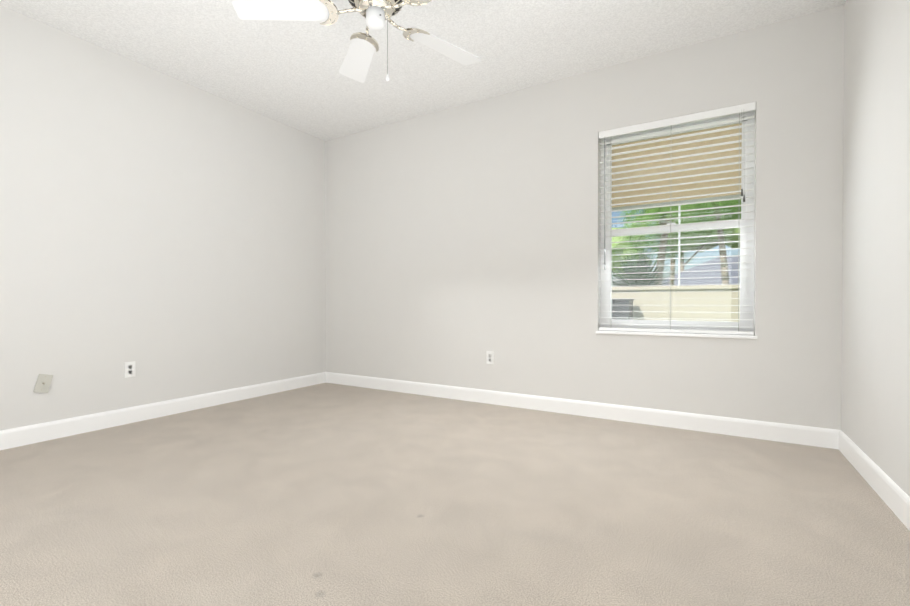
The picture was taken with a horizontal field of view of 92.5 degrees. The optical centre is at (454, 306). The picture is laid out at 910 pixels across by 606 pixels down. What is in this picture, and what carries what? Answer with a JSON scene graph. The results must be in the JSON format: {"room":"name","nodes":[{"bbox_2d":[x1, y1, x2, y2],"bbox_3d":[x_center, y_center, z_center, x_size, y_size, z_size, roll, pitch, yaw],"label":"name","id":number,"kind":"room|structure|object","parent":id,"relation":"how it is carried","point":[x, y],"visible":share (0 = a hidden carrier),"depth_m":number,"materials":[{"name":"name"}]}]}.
{"room":"empty bedroom","nodes":[
{"label":"empty bedroom","id":0,"kind":"room"},
{"bbox_2d":[0,5,325,430],"bbox_3d":[-2.566,-0.482,3.200,0.200,2.710,4.050,0,1,30],"label":"wall","id":1,"kind":"structure","parent":0,"point":[166,233],"depth_m":3.30,"materials":[{"name":"paint"}]},
{"bbox_2d":[34,374,52,392],"bbox_3d":[-2.664,0.501,2.820,0.016,0.116,0.072,-5,-17,29],"label":"outlet plate","id":2,"kind":"object","parent":1,"relation":"attached to","point":[43,383],"visible":1,"depth_m":2.82,"materials":[{"name":"grey plastic"}]},
{"bbox_2d":[124,361,135,377],"bbox_3d":[-2.424,0.473,3.247,0.007,0.114,0.070,0,1,30],"label":"electrical outlet","id":3,"kind":"object","parent":1,"relation":"attached to","point":[129,369],"visible":1,"depth_m":3.24,"materials":[{"name":"white plastic"}]},
{"bbox_2d":[0,372,325,449],"bbox_3d":[-2.477,0.814,3.151,0.014,0.118,4.036,0,1,30],"label":"baseboard","id":4,"kind":"structure","parent":1,"relation":"attached to","point":[28,435],"depth_m":3.29,"materials":[{"name":"white wood"}]},
{"bbox_2d":[0,0,845,140],"bbox_3d":[-0.569,-1.887,2.018,4.830,0.120,4.450,0,1,30],"label":"ceiling","id":5,"kind":"structure","parent":0,"point":[286,73],"depth_m":3.04,"materials":[{"name":"white paint"}]},
{"bbox_2d":[231,0,482,82],"bbox_3d":[-0.361,-1.478,2.159,1.284,0.701,1.345,0,1,30],"label":"ceiling fan","id":6,"kind":"object","parent":5,"relation":"hanging from","point":[376,14],"visible":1,"depth_m":2.19,"materials":[{"name":"silver metal"}]},
{"bbox_2d":[0,383,909,605],"bbox_3d":[-0.569,0.933,2.042,4.830,0.100,4.450,0,1,30],"label":"floor","id":7,"kind":"structure","parent":0,"point":[326,494],"depth_m":1.86,"materials":[{"name":"carpet"}]},
{"bbox_2d":[325,5,843,429],"bbox_3d":[0.506,-0.488,3.863,4.830,2.710,0.200,0,1,30],"label":"wall","id":8,"kind":"structure","parent":0,"point":[461,240],"depth_m":3.50,"materials":[{"name":"paint"}]},
{"bbox_2d":[486,351,493,363],"bbox_3d":[0.311,0.457,3.865,0.070,0.114,0.007,0,1,30],"label":"electrical outlet","id":9,"kind":"object","parent":8,"relation":"attached to","point":[489,357],"visible":1,"depth_m":3.86,"materials":[{"name":"white plastic"}]},
{"bbox_2d":[325,372,840,448],"bbox_3d":[0.452,0.809,3.782,4.430,0.118,0.014,0,1,30],"label":"baseboard","id":10,"kind":"structure","parent":8,"relation":"attached to","point":[799,434],"depth_m":3.31,"materials":[{"name":"white wood"}]},
{"bbox_2d":[596,330,756,338],"bbox_3d":[1.570,0.204,3.174,1.039,0.022,0.105,0,1,30],"label":"window sill","id":11,"kind":"structure","parent":8,"relation":"attached to","point":[740,336],"depth_m":3.10,"materials":[{"name":"white"}]},
{"bbox_2d":[612,123,741,210],"bbox_3d":[1.810,-0.909,3.574,1.215,1.117,0.587,0,1,30],"label":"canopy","id":12,"kind":"object","parent":8,"relation":"attached to","point":[687,179],"depth_m":3.60,"materials":[{"name":"beige"}]},
{"bbox_2d":[600,111,754,331],"bbox_3d":[1.613,-0.579,3.241,1.015,1.551,0.084,0,1,30],"label":"window","id":13,"kind":"structure","parent":8,"relation":"in","point":[746,289],"depth_m":3.17,"materials":[{"name":"white plastic"}]},
{"bbox_2d":[599,102,755,334],"bbox_3d":[1.565,-0.582,3.159,1.007,1.542,0.080,0,1,30],"label":"window blind","id":14,"kind":"object","parent":13,"relation":"attached to","point":[697,117],"visible":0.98,"depth_m":3.13,"materials":[{"name":"white plastic"}]},
{"bbox_2d":[841,0,909,496],"bbox_3d":[1.429,-0.462,0.860,0.200,2.710,4.050,0,1,30],"label":"wall","id":15,"kind":"structure","parent":0,"point":[875,401],"depth_m":2.10,"materials":[{"name":"paint"}]},
{"bbox_2d":[839,431,909,530],"bbox_3d":[1.333,0.834,0.919,0.014,0.118,4.036,0,1,30],"label":"baseboard","id":16,"kind":"structure","parent":15,"relation":"attached to","point":[892,494],"depth_m":2.04,"materials":[{"name":"white wood"}]},
{"label":"outside","id":17,"kind":"structure","parent":0,"visible":0},
{"bbox_3d":[14.289,1.063,21.890,50.000,0.200,44.780,0,1,30],"label":"ground","id":18,"kind":"structure","parent":17,"visible":0},
{"bbox_2d":[612,299,634,319],"bbox_3d":[2.638,0.485,7.027,0.420,1.210,0.440,0,1,30],"label":"utility box","id":19,"kind":"object","parent":18,"relation":"on","point":[624,304],"depth_m":6.83,"materials":[{"name":"grey metal"}]},
{"bbox_2d":[612,243,683,286],"bbox_3d":[3.509,-0.066,8.346,2.180,2.291,2.070,0,1,30],"label":"bush","id":20,"kind":"object","parent":18,"relation":"on","point":[649,276],"depth_m":8.11,"materials":[{"name":"green plant"}]},
{"bbox_2d":[614,201,726,284],"bbox_3d":[6.477,-1.214,13.172,3.097,4.505,3.075,0,1,30],"label":"palm tree","id":21,"kind":"object","parent":18,"relation":"on","point":[657,223],"depth_m":13.03,"materials":[{"name":"green plant"}]},
{"bbox_2d":[612,285,739,321],"bbox_3d":[4.169,0.359,6.592,20.000,1.470,0.300,0,1,30],"label":"fence","id":22,"kind":"object","parent":18,"relation":"on","point":[680,293],"depth_m":6.82,"materials":[{"name":"beige wood"}]},
{"bbox_2d":[612,200,740,285],"bbox_3d":[22.828,-6.203,44.973,27.202,13.936,9.878,0,1,30],"label":"tree","id":23,"kind":"object","parent":18,"relation":"on","point":[698,247],"depth_m":43.90,"materials":[{"name":"plant"}]},
{"bbox_2d":[647,205,706,284],"bbox_3d":[12.104,-2.789,23.702,3.408,7.475,3.660,0,1,30],"label":"palm tree","id":24,"kind":"object","parent":18,"relation":"on","point":[673,271],"depth_m":23.64,"materials":[{"name":"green plant"}]},
{"bbox_2d":[678,205,680,285],"bbox_3d":[3.724,-0.686,7.227,0.120,3.550,0.120,0,1,30],"label":"post","id":25,"kind":"object","parent":18,"relation":"on","point":[679,220],"depth_m":7.21,"materials":[{"name":"white"}]},
{"bbox_2d":[662,256,739,285],"bbox_3d":[22.872,-1.447,31.769,16.200,4.650,12.020,0,1,30],"label":"house","id":26,"kind":"structure","parent":18,"relation":"on","point":[699,274],"depth_m":30.79,"materials":[{"name":"white"}]},
{"bbox_2d":[681,199,740,283],"bbox_3d":[10.161,-1.981,16.762,3.370,5.979,3.468,0,1,30],"label":"palm tree","id":27,"kind":"object","parent":18,"relation":"on","point":[723,252],"depth_m":16.70,"materials":[{"name":"green plant"}]}
]}

